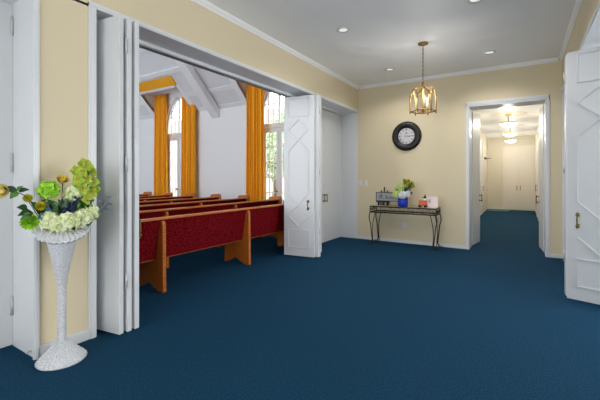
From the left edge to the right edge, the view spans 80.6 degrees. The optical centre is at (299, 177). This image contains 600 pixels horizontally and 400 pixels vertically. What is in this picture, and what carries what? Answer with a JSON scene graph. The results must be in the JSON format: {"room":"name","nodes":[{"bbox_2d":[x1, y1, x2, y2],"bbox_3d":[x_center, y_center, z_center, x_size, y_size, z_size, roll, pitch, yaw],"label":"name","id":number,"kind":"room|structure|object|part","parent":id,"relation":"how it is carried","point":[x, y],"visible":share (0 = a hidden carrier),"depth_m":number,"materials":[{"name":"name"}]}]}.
{"room":"house of worship","nodes":[
{"label":"house of worship","id":0,"kind":"room"},
{"bbox_2d":[139,50,246,116],"bbox_3d":[-6.697,-3.633,6.008,10.670,3.227,13.077,0,0,32],"label":"ceiling","id":1,"kind":"structure","parent":0,"point":[150,62],"depth_m":10.48,"materials":[{"name":"white paint"}]},
{"bbox_2d":[141,80,246,109],"bbox_3d":[-2.617,-2.500,10.641,6.110,0.820,0.940,0,0,32],"label":"wall","id":2,"kind":"structure","parent":0,"point":[149,97],"depth_m":11.90,"materials":[{"name":"white paint"}]},
{"bbox_2d":[139,76,175,91],"bbox_3d":[-4.639,-2.934,11.209,1.920,0.230,0.230,0,0,32],"label":"valance","id":3,"kind":"object","parent":2,"relation":"attached to","point":[165,81],"visible":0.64,"depth_m":11.10,"materials":[{"name":"orange fabric"}]},
{"bbox_2d":[154,93,167,194],"bbox_3d":[-4.796,-0.747,12.136,0.681,4.174,0.167,0,0,32],"label":"curtain","id":4,"kind":"object","parent":2,"relation":"hanging from","point":[160,101],"visible":0.82,"depth_m":12.09,"materials":[{"name":"orange fabric"}]},
{"bbox_2d":[181,96,195,195],"bbox_3d":[-3.595,-0.747,11.379,0.701,4.174,0.172,0,0,32],"label":"curtain","id":5,"kind":"object","parent":2,"relation":"hanging from","point":[188,116],"visible":0.73,"depth_m":11.35,"materials":[{"name":"orange fabric"}]},
{"bbox_2d":[139,48,246,119],"bbox_3d":[-3.941,-3.281,10.411,10.670,2.418,2.435,0,0,32],"label":"trim","id":6,"kind":"structure","parent":2,"relation":"attached to","point":[171,71],"depth_m":10.77,"materials":[{"name":"white paint"}]},
{"bbox_2d":[174,59,219,117],"bbox_3d":[-3.400,-3.471,9.645,0.300,3.281,3.281,0,0,32],"label":"beam","id":7,"kind":"structure","parent":2,"relation":"attached to","point":[189,72],"depth_m":10.30,"materials":[{"name":"white paint"}]},
{"bbox_2d":[246,84,264,200],"bbox_3d":[-1.271,-0.747,9.926,0.690,4.174,0.164,0,0,32],"label":"curtain","id":8,"kind":"object","parent":2,"relation":"hanging from","point":[255,163],"visible":0.74,"depth_m":9.88,"materials":[{"name":"orange fabric"}]},
{"bbox_2d":[40,0,357,344],"bbox_3d":[-1.202,-0.325,4.091,0.200,3.370,9.060,0,0,32],"label":"wall","id":9,"kind":"structure","parent":0,"point":[63,23],"depth_m":2.92,"materials":[{"name":"beige paint"}]},
{"bbox_2d":[0,0,13,347],"bbox_3d":[-2.765,-0.054,2.136,0.099,2.812,1.706,0,0,32],"label":"door","id":10,"kind":"structure","parent":9,"relation":"in","point":[6,9],"depth_m":2.83,"materials":[{"name":"white paint"}]},
{"bbox_2d":[39,329,88,356],"bbox_3d":[-2.646,1.315,1.584,0.014,0.090,3.277,0,0,32],"label":"baseboard","id":11,"kind":"structure","parent":9,"relation":"attached to","point":[78,337],"depth_m":2.88,"materials":[{"name":"white paint"}]},
{"bbox_2d":[2,0,358,359],"bbox_3d":[-0.978,-0.050,4.638,0.400,2.820,7.895,0,0,32],"label":"trim","id":12,"kind":"structure","parent":9,"relation":"attached to","point":[22,9],"depth_m":2.83,"materials":[{"name":"white paint"}]},
{"bbox_2d":[139,45,287,96],"bbox_3d":[-1.040,-1.396,4.840,0.050,0.008,3.780,0,0,32],"label":"door track","id":13,"kind":"object","parent":9,"relation":"attached to","point":[140,46],"visible":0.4,"depth_m":4.41,"materials":[{"name":"grey metal"}]},
{"bbox_2d":[97,15,141,334],"bbox_3d":[-1.751,-0.021,3.258,0.628,2.738,0.266,0,0,24],"label":"door","id":14,"kind":"structure","parent":13,"relation":"attached to","point":[118,229],"depth_m":3.10,"materials":[{"name":"white paint"}]},
{"bbox_3d":[-1.808,-0.021,3.164,0.600,2.738,0.042,0,0,24],"label":"door panel","id":15,"kind":"part","parent":14,"relation":"part of","materials":[{"name":"white paint"}]},
{"bbox_3d":[-1.748,-0.021,3.254,0.600,2.738,0.042,0,0,31],"label":"door panel","id":16,"kind":"part","parent":14,"relation":"part of","materials":[{"name":"white paint"}]},
{"bbox_3d":[-1.708,-0.021,3.318,0.600,2.738,0.042,0,0,32],"label":"door panel","id":17,"kind":"part","parent":14,"relation":"part of","materials":[{"name":"white paint"}]},
{"bbox_3d":[-1.473,0.470,3.231,0.034,0.179,0.059,0,0,32],"label":"handle","id":18,"kind":"part","parent":14,"relation":"part of","materials":[{"name":"gold metal"}]},
{"bbox_2d":[284,95,320,257],"bbox_3d":[0.040,-0.021,6.105,0.629,2.738,0.216,0,0,32],"label":"door","id":19,"kind":"structure","parent":13,"relation":"attached to","point":[302,114],"depth_m":6.03,"materials":[{"name":"white paint"}]},
{"bbox_3d":[-0.025,-0.077,6.056,0.405,2.565,0.013,0,0,25],"label":"molding","id":20,"kind":"part","parent":19,"relation":"part of","materials":[{"name":"white paint"}]},
{"bbox_3d":[0.061,-0.021,6.137,0.600,2.738,0.042,0,0,32],"label":"door panel","id":21,"kind":"part","parent":19,"relation":"part of","materials":[{"name":"white paint"}]},
{"bbox_3d":[0.087,-0.021,6.179,0.600,2.738,0.042,0,0,32],"label":"door panel","id":22,"kind":"part","parent":19,"relation":"part of","materials":[{"name":"white paint"}]},
{"bbox_2d":[191,0,359,89],"bbox_3d":[-1.097,-1.980,4.025,0.048,0.060,9.059,0,0,32],"label":"trim","id":23,"kind":"structure","parent":9,"relation":"attached to","point":[203,3],"depth_m":4.99,"materials":[{"name":"white paint"}]},
{"bbox_2d":[322,110,340,242],"bbox_3d":[0.509,-0.054,7.365,0.099,2.812,1.665,0,0,32],"label":"door","id":24,"kind":"structure","parent":9,"relation":"in","point":[331,122],"depth_m":7.66,"materials":[{"name":"white paint"}]},
{"bbox_3d":[0.263,-0.019,7.027,0.040,2.742,0.830,0,0,32],"label":"panel","id":25,"kind":"part","parent":24,"relation":"part of","materials":[{"name":"white paint"}]},
{"bbox_2d":[139,90,270,198],"bbox_3d":[-3.269,-0.790,11.485,10.670,4.300,0.200,0,0,32],"label":"wall","id":26,"kind":"structure","parent":0,"point":[221,141],"depth_m":11.00,"materials":[{"name":"white paint"}]},
{"bbox_2d":[167,97,181,195],"bbox_3d":[-4.093,-0.680,11.930,1.203,4.080,0.140,0,0,32],"label":"window","id":27,"kind":"structure","parent":26,"relation":"in","point":[175,136],"depth_m":12.07,"materials":[{"name":"white paint"}]},
{"bbox_3d":[-4.307,-0.010,12.106,0.541,2.720,0.050,0,0,32],"label":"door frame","id":28,"kind":"part","parent":27,"relation":"part of","materials":[{"name":"white paint"}]},
{"bbox_3d":[-3.842,-0.010,11.814,0.541,2.720,0.050,0,0,32],"label":"door frame","id":29,"kind":"part","parent":27,"relation":"part of","materials":[{"name":"white paint"}]},
{"bbox_2d":[264,91,283,203],"bbox_3d":[-0.584,-0.680,9.733,1.203,4.080,0.140,0,0,32],"label":"window","id":30,"kind":"structure","parent":26,"relation":"in","point":[273,127],"depth_m":9.79,"materials":[{"name":"white paint"}]},
{"bbox_3d":[-0.798,-0.010,9.909,0.541,2.720,0.050,0,0,32],"label":"door frame","id":31,"kind":"part","parent":30,"relation":"part of","materials":[{"name":"white paint"}]},
{"bbox_3d":[-0.333,-0.010,9.617,0.541,2.720,0.050,0,0,32],"label":"door frame","id":32,"kind":"part","parent":30,"relation":"part of","materials":[{"name":"white paint"}]},
{"bbox_2d":[0,199,599,399],"bbox_3d":[-0.874,1.410,7.744,18.900,0.100,22.600,0,0,32],"label":"floor","id":33,"kind":"structure","parent":0,"point":[493,319],"depth_m":3.06,"materials":[{"name":"blue carpet"}]},
{"bbox_2d":[31,226,89,370],"bbox_3d":[-1.772,0.862,2.634,0.368,0.993,0.370,0,0,11],"label":"stand","id":34,"kind":"object","parent":33,"relation":"on","point":[63,353],"visible":0.84,"depth_m":2.58,"materials":[{"name":"white wicker"}]},
{"bbox_2d":[0,158,112,232],"bbox_3d":[-1.777,0.129,2.591,0.682,0.556,0.286,0,0,-14],"label":"bouquet","id":35,"kind":"object","parent":34,"relation":"on","point":[77,210],"visible":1,"depth_m":2.56,"materials":[{"name":"green plant"}]},
{"bbox_3d":[-1.683,-0.052,2.662,0.085,0.082,0.030,0,0,-24],"label":"orchid flower","id":36,"kind":"part","parent":35,"relation":"part of","materials":[{"name":"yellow plant"}]},
{"bbox_3d":[-1.650,0.021,2.639,0.086,0.086,0.012,0,0,-21],"label":"orchid flower","id":37,"kind":"part","parent":35,"relation":"part of","materials":[{"name":"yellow plant"}]},
{"bbox_3d":[-1.644,-0.035,2.657,0.084,0.087,0.011,0,0,-22],"label":"orchid flower","id":38,"kind":"part","parent":35,"relation":"part of","materials":[{"name":"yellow plant"}]},
{"bbox_3d":[-1.628,0.089,2.655,0.084,0.087,0.012,0,0,-43],"label":"orchid flower","id":39,"kind":"part","parent":35,"relation":"part of","materials":[{"name":"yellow plant"}]},
{"bbox_3d":[-1.661,-0.106,2.718,0.084,0.087,0.011,0,0,-25],"label":"orchid flower","id":40,"kind":"part","parent":35,"relation":"part of","materials":[{"name":"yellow plant"}]},
{"bbox_3d":[-1.600,0.166,2.670,0.087,0.083,0.025,0,0,-43],"label":"orchid flower","id":41,"kind":"part","parent":35,"relation":"part of","materials":[{"name":"yellow plant"}]},
{"bbox_3d":[-1.617,0.020,2.672,0.086,0.084,0.022,0,0,-25],"label":"orchid flower","id":42,"kind":"part","parent":35,"relation":"part of","materials":[{"name":"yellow plant"}]},
{"bbox_3d":[-1.620,-0.086,2.705,0.086,0.082,0.029,0,0,-45],"label":"orchid flower","id":43,"kind":"part","parent":35,"relation":"part of","materials":[{"name":"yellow plant"}]},
{"bbox_3d":[-1.600,0.120,2.710,0.084,0.087,0.010,0,0,-41],"label":"orchid flower","id":44,"kind":"part","parent":35,"relation":"part of","materials":[{"name":"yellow plant"}]},
{"bbox_3d":[-1.613,-0.032,2.737,0.011,0.085,0.087,0,0,41],"label":"orchid flower","id":45,"kind":"part","parent":35,"relation":"part of","materials":[{"name":"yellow plant"}]},
{"bbox_3d":[-1.588,0.035,2.726,0.087,0.081,0.029,0,0,-33],"label":"orchid flower","id":46,"kind":"part","parent":35,"relation":"part of","materials":[{"name":"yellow plant"}]},
{"bbox_3d":[-1.590,0.092,2.749,0.083,0.082,0.032,0,0,-34],"label":"orchid flower","id":47,"kind":"part","parent":35,"relation":"part of","materials":[{"name":"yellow plant"}]},
{"bbox_2d":[31,226,89,244],"bbox_3d":[-1.772,0.426,2.634,0.370,0.123,0.368,0,0,32],"label":"basket bowl","id":48,"kind":"object","parent":34,"relation":"on","point":[67,237],"depth_m":2.52,"materials":[{"name":"white wicker"}]},
{"bbox_3d":[-1.772,0.993,2.634,0.078,0.444,0.078,0,0,32],"label":"stem","id":49,"kind":"part","parent":34,"relation":"part of","materials":[{"name":"white wicker"}]},
{"bbox_2d":[139,192,151,195],"bbox_3d":[-6.142,0.887,7.916,0.637,0.945,5.960,0,0,32],"label":"pew","id":50,"kind":"object","parent":33,"relation":"on","point":[144,193],"visible":0.11,"depth_m":10.23,"materials":[{"name":"brown wood"}]},
{"bbox_2d":[139,192,172,197],"bbox_3d":[-5.362,0.887,7.428,0.637,0.945,5.960,0,0,32],"label":"pew","id":51,"kind":"object","parent":33,"relation":"on","point":[169,194],"visible":0.09,"depth_m":9.51,"materials":[{"name":"brown wood"}]},
{"bbox_3d":[-5.160,0.490,7.301,0.080,0.024,5.840,0,0,32],"label":"cap rail","id":52,"kind":"part","parent":51,"relation":"part of","materials":[{"name":"orange wood"}]},
{"bbox_3d":[-3.797,0.887,9.928,0.637,0.945,0.060,0,0,32],"label":"panel","id":53,"kind":"part","parent":51,"relation":"part of","materials":[{"name":"orange wood"}]},
{"bbox_2d":[139,193,195,200],"bbox_3d":[-4.582,0.887,6.939,0.637,0.945,5.960,0,0,32],"label":"pew","id":54,"kind":"object","parent":33,"relation":"on","point":[188,195],"visible":0.14,"depth_m":8.69,"materials":[{"name":"brown wood"}]},
{"bbox_3d":[-4.380,0.490,6.813,0.080,0.024,5.840,0,0,32],"label":"cap rail","id":55,"kind":"part","parent":54,"relation":"part of","materials":[{"name":"orange wood"}]},
{"bbox_3d":[-3.017,0.887,9.440,0.637,0.945,0.060,0,0,32],"label":"panel","id":56,"kind":"part","parent":54,"relation":"part of","materials":[{"name":"orange wood"}]},
{"bbox_2d":[139,194,220,204],"bbox_3d":[-3.803,0.887,6.451,0.637,0.945,5.960,0,0,32],"label":"pew","id":57,"kind":"object","parent":33,"relation":"on","point":[212,196],"visible":0.16,"depth_m":7.84,"materials":[{"name":"brown wood"}]},
{"bbox_3d":[-3.601,0.490,6.325,0.080,0.024,5.840,0,0,32],"label":"cap rail","id":58,"kind":"part","parent":57,"relation":"part of","materials":[{"name":"orange wood"}]},
{"bbox_3d":[-2.237,0.887,8.952,0.637,0.945,0.060,0,0,32],"label":"panel","id":59,"kind":"part","parent":57,"relation":"part of","materials":[{"name":"orange wood"}]},
{"bbox_2d":[139,195,249,210],"bbox_3d":[-3.023,0.887,5.963,0.637,0.945,5.960,0,0,32],"label":"pew","id":60,"kind":"object","parent":33,"relation":"on","point":[241,198],"visible":0.08,"depth_m":6.96,"materials":[{"name":"brown wood"}]},
{"bbox_3d":[-2.821,0.490,5.836,0.080,0.024,5.840,0,0,32],"label":"cap rail","id":61,"kind":"part","parent":60,"relation":"part of","materials":[{"name":"orange wood"}]},
{"bbox_3d":[-1.458,0.887,8.463,0.637,0.945,0.060,0,0,32],"label":"panel","id":62,"kind":"part","parent":60,"relation":"part of","materials":[{"name":"orange wood"}]},
{"bbox_2d":[139,196,281,267],"bbox_3d":[-2.243,0.887,5.475,0.637,0.945,5.960,0,0,32],"label":"pew","id":63,"kind":"object","parent":33,"relation":"on","point":[272,200],"visible":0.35,"depth_m":6.03,"materials":[{"name":"brown wood"}]},
{"bbox_3d":[-2.206,0.938,5.451,0.534,0.843,0.048,0,0,32],"label":"support panel","id":64,"kind":"part","parent":63,"relation":"part of","materials":[{"name":"orange wood"}]},
{"bbox_3d":[-2.041,0.490,5.348,0.080,0.024,5.840,0,0,32],"label":"cap rail","id":65,"kind":"part","parent":63,"relation":"part of","materials":[{"name":"orange wood"}]},
{"bbox_3d":[-0.678,0.887,7.975,0.637,0.945,0.060,0,0,32],"label":"panel","id":66,"kind":"part","parent":63,"relation":"part of","materials":[{"name":"red fabric"}]},
{"bbox_2d":[139,204,283,292],"bbox_3d":[-1.463,0.887,4.987,0.637,0.945,5.960,0,0,32],"label":"pew","id":67,"kind":"object","parent":33,"relation":"on","point":[161,238],"visible":0.53,"depth_m":4.79,"materials":[{"name":"red fabric"}]},
{"bbox_3d":[-1.824,0.938,4.327,0.534,0.843,0.048,0,0,32],"label":"support panel","id":68,"kind":"part","parent":67,"relation":"part of","materials":[{"name":"orange wood"}]},
{"bbox_3d":[-1.261,0.490,4.860,0.080,0.024,5.840,0,0,32],"label":"cap rail","id":69,"kind":"part","parent":67,"relation":"part of","materials":[{"name":"orange wood"}]},
{"bbox_3d":[-1.001,0.938,5.641,0.534,0.843,0.048,0,0,32],"label":"support panel","id":70,"kind":"part","parent":67,"relation":"part of","materials":[{"name":"orange wood"}]},
{"bbox_3d":[-0.221,0.938,6.887,0.534,0.843,0.048,0,0,32],"label":"support panel","id":71,"kind":"part","parent":67,"relation":"part of","materials":[{"name":"orange wood"}]},
{"bbox_2d":[368,204,441,250],"bbox_3d":[2.074,0.970,7.049,1.358,0.780,0.417,0,0,32],"label":"console table","id":72,"kind":"object","parent":33,"relation":"on","point":[374,211],"visible":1,"depth_m":6.91,"materials":[{"name":"grey metal"}]},
{"bbox_3d":[1.463,1.033,7.213,0.151,0.652,0.031,0,0,25],"label":"leg","id":73,"kind":"part","parent":72,"relation":"part of","materials":[{"name":"black metal"}]},
{"bbox_3d":[1.659,1.033,7.527,0.151,0.652,0.031,0,0,39],"label":"leg","id":74,"kind":"part","parent":72,"relation":"part of","materials":[{"name":"black metal"}]},
{"bbox_2d":[376,187,389,205],"bbox_3d":[1.732,0.390,7.326,0.280,0.379,0.117,0,0,32],"label":"easel","id":75,"kind":"object","parent":72,"relation":"on","point":[378,201],"visible":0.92,"depth_m":7.30,"materials":[{"name":"black metal"}]},
{"bbox_2d":[376,192,397,201],"bbox_3d":[1.788,0.401,7.265,0.470,0.186,0.039,0,0,32],"label":"sign board","id":76,"kind":"object","parent":75,"relation":"on","point":[384,196],"visible":0.88,"depth_m":7.27,"materials":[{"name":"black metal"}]},
{"bbox_2d":[398,198,407,206],"bbox_3d":[2.030,0.497,6.982,0.200,0.164,0.200,0,0,32],"label":"vase","id":77,"kind":"object","parent":72,"relation":"on","point":[401,202],"visible":0.95,"depth_m":6.90,"materials":[{"name":"blue ceramic"}]},
{"bbox_2d":[392,179,414,198],"bbox_3d":[2.029,0.254,6.955,0.412,0.456,0.278,0,0,41],"label":"flower arrangement","id":78,"kind":"object","parent":77,"relation":"in","point":[400,191],"visible":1,"depth_m":6.93,"materials":[{"name":"green plant"}]},
{"bbox_3d":[2.074,0.648,7.049,1.295,0.137,0.390,0,0,32],"label":"frame","id":79,"kind":"part","parent":72,"relation":"part of","materials":[{"name":"black metal"}]},
{"bbox_2d":[418,195,426,207],"bbox_3d":[2.362,0.454,6.811,0.165,0.251,0.094,0,0,32],"label":"ornament","id":80,"kind":"object","parent":72,"relation":"on","point":[421,202],"visible":0.99,"depth_m":6.78,"materials":[{"name":"orange paint"}]},
{"bbox_2d":[423,196,437,207],"bbox_3d":[2.530,0.476,6.863,0.270,0.205,0.059,0,0,32],"label":"greeting card","id":81,"kind":"object","parent":72,"relation":"on","point":[431,201],"visible":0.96,"depth_m":6.83,"materials":[{"name":"white paper"}]},
{"bbox_3d":[2.489,1.033,6.571,0.151,0.652,0.031,0,0,39],"label":"leg","id":82,"kind":"part","parent":72,"relation":"part of","materials":[{"name":"black metal"}]},
{"bbox_3d":[2.685,1.033,6.885,0.151,0.652,0.031,0,0,25],"label":"leg","id":83,"kind":"part","parent":72,"relation":"part of","materials":[{"name":"black metal"}]},
{"bbox_2d":[487,209,509,211],"bbox_3d":[8.181,1.354,14.593,0.780,0.012,0.820,0,0,32],"label":"door mat","id":84,"kind":"object","parent":33,"relation":"on","point":[488,209],"visible":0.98,"depth_m":14.39,"materials":[{"name":"grey fabric"}]},
{"bbox_2d":[206,0,575,85],"bbox_3d":[0.389,-2.060,2.989,4.066,0.100,9.280,0,0,32],"label":"ceiling","id":85,"kind":"structure","parent":0,"point":[383,34],"depth_m":4.85,"materials":[{"name":"white paint"}]},
{"bbox_2d":[336,27,349,32],"bbox_3d":[0.589,-2.002,4.822,0.188,0.013,0.188,0,0,32],"label":"recessed light","id":86,"kind":"object","parent":85,"relation":"in","point":[341,29],"visible":1,"depth_m":4.81,"materials":[{"name":"white paint"}]},
{"bbox_2d":[409,41,436,115],"bbox_3d":[1.845,-1.477,5.310,0.372,1.064,0.387,0,0,32],"label":"pendant lantern","id":87,"kind":"object","parent":85,"relation":"hanging from","point":[423,110],"visible":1,"depth_m":5.30,"materials":[{"name":"gold metal"}]},
{"bbox_3d":[1.845,-1.164,5.310,0.372,0.421,0.387,0,0,32],"label":"frame","id":88,"kind":"part","parent":87,"relation":"part of","materials":[{"name":"gold metal"}]},
{"bbox_3d":[1.845,-1.700,5.310,0.020,0.538,0.020,0,0,-13],"label":"chain","id":89,"kind":"part","parent":87,"relation":"part of","materials":[{"name":"gold metal"}]},
{"bbox_2d":[467,0,482,3],"bbox_3d":[1.983,-2.002,3.997,0.188,0.013,0.188,0,0,32],"label":"recessed light","id":90,"kind":"object","parent":85,"relation":"in","point":[468,1],"visible":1,"depth_m":4.04,"materials":[{"name":"white paint"}]},
{"bbox_2d":[483,50,495,54],"bbox_3d":[3.045,-2.002,5.692,0.188,0.013,0.188,0,0,32],"label":"recessed light","id":91,"kind":"object","parent":85,"relation":"in","point":[490,51],"visible":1,"depth_m":5.69,"materials":[{"name":"white paint"}]},
{"bbox_2d":[358,58,561,254],"bbox_3d":[2.946,-0.325,7.075,4.546,3.370,0.400,0,0,32],"label":"wall","id":92,"kind":"structure","parent":0,"point":[436,167],"depth_m":7.03,"materials":[{"name":"beige paint"}]},
{"bbox_2d":[392,121,421,150],"bbox_3d":[2.185,-0.848,7.281,0.604,0.604,0.057,0,0,32],"label":"wall clock","id":93,"kind":"object","parent":92,"relation":"attached to","point":[406,136],"visible":1,"depth_m":7.27,"materials":[{"name":"black plastic"}]},
{"bbox_2d":[360,57,557,88],"bbox_3d":[2.828,-1.980,6.885,3.546,0.060,0.048,0,0,32],"label":"trim","id":94,"kind":"structure","parent":92,"relation":"attached to","point":[549,60],"depth_m":6.68,"materials":[{"name":"white paint"}]},
{"bbox_2d":[358,236,561,258],"bbox_3d":[2.837,1.330,6.899,3.665,0.060,0.014,0,0,32],"label":"baseboard","id":95,"kind":"structure","parent":92,"relation":"attached to","point":[359,237],"depth_m":7.15,"materials":[{"name":"white paint"}]},
{"bbox_2d":[472,111,482,244],"bbox_3d":[3.611,0.018,7.232,0.159,2.660,0.578,0,0,34],"label":"hallway door","id":96,"kind":"structure","parent":92,"relation":"in","point":[476,195],"depth_m":7.18,"materials":[{"name":"white paint"}]},
{"bbox_2d":[466,94,549,256],"bbox_3d":[3.797,-0.028,6.527,1.300,2.775,0.426,0,0,32],"label":"trim","id":97,"kind":"structure","parent":92,"relation":"attached to","point":[537,99],"depth_m":6.36,"materials":[{"name":"white paint"}]},
{"bbox_2d":[536,105,543,251],"bbox_3d":[4.532,0.018,6.655,0.160,2.660,0.576,0,0,32],"label":"hallway door","id":98,"kind":"structure","parent":92,"relation":"in","point":[541,110],"depth_m":6.60,"materials":[{"name":"white paint"}]},
{"bbox_2d":[480,131,486,211],"bbox_3d":[5.539,-0.155,11.315,0.120,3.030,9.540,0,0,32],"label":"wall","id":99,"kind":"structure","parent":0,"point":[482,136],"depth_m":14.06,"materials":[{"name":"beige paint"}]},
{"bbox_2d":[480,138,483,214],"bbox_3d":[6.422,-0.015,12.544,0.074,2.750,1.480,0,0,32],"label":"door","id":100,"kind":"structure","parent":99,"relation":"in","point":[481,140],"depth_m":12.85,"materials":[{"name":"white paint"}]},
{"bbox_3d":[6.398,0.015,12.559,0.014,2.670,1.320,0,0,32],"label":"panel","id":101,"kind":"part","parent":100,"relation":"part of","materials":[{"name":"white paint"}]},
{"bbox_2d":[472,104,543,138],"bbox_3d":[6.314,-1.720,10.830,1.950,0.100,9.540,0,0,32],"label":"ceiling","id":102,"kind":"structure","parent":0,"point":[527,117],"depth_m":10.41,"materials":[{"name":"white paint"}]},
{"bbox_2d":[498,107,514,110],"bbox_3d":[4.645,-1.573,7.946,0.388,0.194,0.388,0,0,32],"label":"ceiling lamp","id":103,"kind":"object","parent":102,"relation":"attached to","point":[505,108],"visible":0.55,"depth_m":7.88,"materials":[{"name":"white glass"}]},
{"bbox_2d":[499,114,517,127],"bbox_3d":[5.530,-1.486,9.398,0.434,0.369,0.434,0,0,32],"label":"ceiling lamp","id":104,"kind":"object","parent":102,"relation":"hanging from","point":[508,124],"visible":1,"depth_m":9.29,"materials":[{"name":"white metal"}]},
{"bbox_3d":[5.530,-1.387,9.398,0.410,0.104,0.410,0,0,32],"label":"lamp shade","id":105,"kind":"part","parent":104,"relation":"part of","materials":[{"name":"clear glass"}]},
{"bbox_2d":[502,126,517,136],"bbox_3d":[6.840,-1.486,11.527,0.434,0.369,0.434,0,0,32],"label":"ceiling lamp","id":106,"kind":"object","parent":102,"relation":"hanging from","point":[510,134],"visible":0.91,"depth_m":11.39,"materials":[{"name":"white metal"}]},
{"bbox_3d":[6.840,-1.387,11.527,0.410,0.104,0.410,0,0,32],"label":"lamp shade","id":107,"kind":"part","parent":106,"relation":"part of","materials":[{"name":"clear glass"}]},
{"bbox_2d":[504,137,516,143],"bbox_3d":[8.132,-1.486,13.668,0.434,0.369,0.434,0,0,32],"label":"ceiling lamp","id":108,"kind":"object","parent":102,"relation":"hanging from","point":[510,140],"visible":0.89,"depth_m":13.54,"materials":[{"name":"white glass"}]},
{"bbox_2d":[487,136,534,210],"bbox_3d":[8.819,-0.155,14.831,1.710,3.030,0.100,0,0,32],"label":"wall","id":109,"kind":"structure","parent":0,"point":[494,145],"depth_m":15.06,"materials":[{"name":"beige paint"}]},
{"bbox_2d":[503,145,534,210],"bbox_3d":[9.014,0.030,14.605,1.139,2.660,0.075,0,0,32],"label":"door","id":110,"kind":"structure","parent":109,"relation":"in","point":[518,161],"depth_m":14.61,"materials":[{"name":"beige paint"}]},
{"bbox_3d":[8.811,0.056,14.766,0.521,2.588,0.015,0,0,32],"label":"panel","id":111,"kind":"part","parent":110,"relation":"part of","materials":[{"name":"beige paint"}]},
{"bbox_3d":[9.256,0.056,14.488,0.521,2.588,0.015,0,0,32],"label":"panel","id":112,"kind":"part","parent":110,"relation":"part of","materials":[{"name":"beige paint"}]},
{"bbox_2d":[535,125,538,211],"bbox_3d":[7.090,-0.155,10.344,0.120,3.030,9.540,0,0,32],"label":"wall","id":113,"kind":"structure","parent":0,"point":[537,132],"depth_m":13.86,"materials":[{"name":"beige paint"}]},
{"bbox_2d":[535,133,538,220],"bbox_3d":[7.809,-0.015,11.676,0.074,2.750,1.480,0,0,32],"label":"door","id":114,"kind":"structure","parent":113,"relation":"in","point":[537,137],"depth_m":11.71,"materials":[{"name":"white paint"}]},
{"bbox_3d":[7.834,0.015,11.660,0.014,2.670,1.320,0,0,32],"label":"panel","id":115,"kind":"part","parent":114,"relation":"part of","materials":[{"name":"white paint"}]},
{"bbox_2d":[562,0,599,84],"bbox_3d":[2.075,-0.325,2.040,0.200,3.370,9.060,0,0,32],"label":"wall","id":116,"kind":"structure","parent":0,"point":[588,8],"depth_m":4.02,"materials":[{"name":"beige paint"}]},
{"bbox_2d":[559,0,582,60],"bbox_3d":[1.969,-1.980,2.105,0.048,0.060,9.059,0,0,32],"label":"trim","id":117,"kind":"structure","parent":116,"relation":"attached to","point":[578,4],"depth_m":4.63,"materials":[{"name":"white paint"}]},
{"bbox_2d":[561,2,599,258],"bbox_3d":[2.469,-0.050,2.481,0.400,2.820,7.895,0,0,32],"label":"trim","id":118,"kind":"structure","parent":116,"relation":"attached to","point":[593,40],"depth_m":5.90,"materials":[{"name":"white paint"}]},
{"bbox_2d":[563,46,599,304],"bbox_3d":[3.239,-0.021,3.826,0.618,2.738,0.402,0,0,32],"label":"door","id":119,"kind":"structure","parent":116,"relation":"in","point":[581,76],"depth_m":3.84,"materials":[{"name":"white paint"}]},
{"bbox_3d":[3.292,-0.021,3.894,0.600,2.738,0.042,0,0,30],"label":"door panel","id":120,"kind":"part","parent":119,"relation":"part of","materials":[{"name":"white paint"}]},
{"bbox_3d":[3.025,0.470,3.861,0.059,0.179,0.033,0,0,-43],"label":"handle","id":121,"kind":"part","parent":119,"relation":"part of","materials":[{"name":"gold metal"}]},
{"bbox_3d":[3.174,-0.077,3.726,0.013,2.565,0.429,0,0,-41],"label":"molding","id":122,"kind":"part","parent":119,"relation":"part of","materials":[{"name":"white paint"}]},
{"label":"outside","id":123,"kind":"structure","parent":0,"visible":0},
{"bbox_3d":[3.249,1.460,38.168,55.000,0.100,51.850,0,0,32],"label":"ground","id":124,"kind":"structure","parent":123,"visible":0},
{"bbox_2d":[171,107,283,194],"bbox_3d":[-7.076,-2.315,33.925,14.800,7.450,6.800,0,0,32],"label":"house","id":125,"kind":"structure","parent":124,"relation":"on","point":[271,109],"depth_m":33.21,"materials":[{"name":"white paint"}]},
{"bbox_2d":[267,108,283,168],"bbox_3d":[0.194,-1.198,18.191,4.112,5.240,4.163,0,0,32],"label":"tree","id":126,"kind":"object","parent":124,"relation":"on","point":[282,112],"visible":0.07,"depth_m":17.82,"materials":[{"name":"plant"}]},
{"bbox_2d":[267,133,283,195],"bbox_3d":[-1.567,-1.006,22.834,3.781,4.859,3.814,0,0,32],"label":"tree","id":127,"kind":"object","parent":124,"relation":"on","point":[271,137],"visible":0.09,"depth_m":22.27,"materials":[{"name":"green plant"}]}
]}

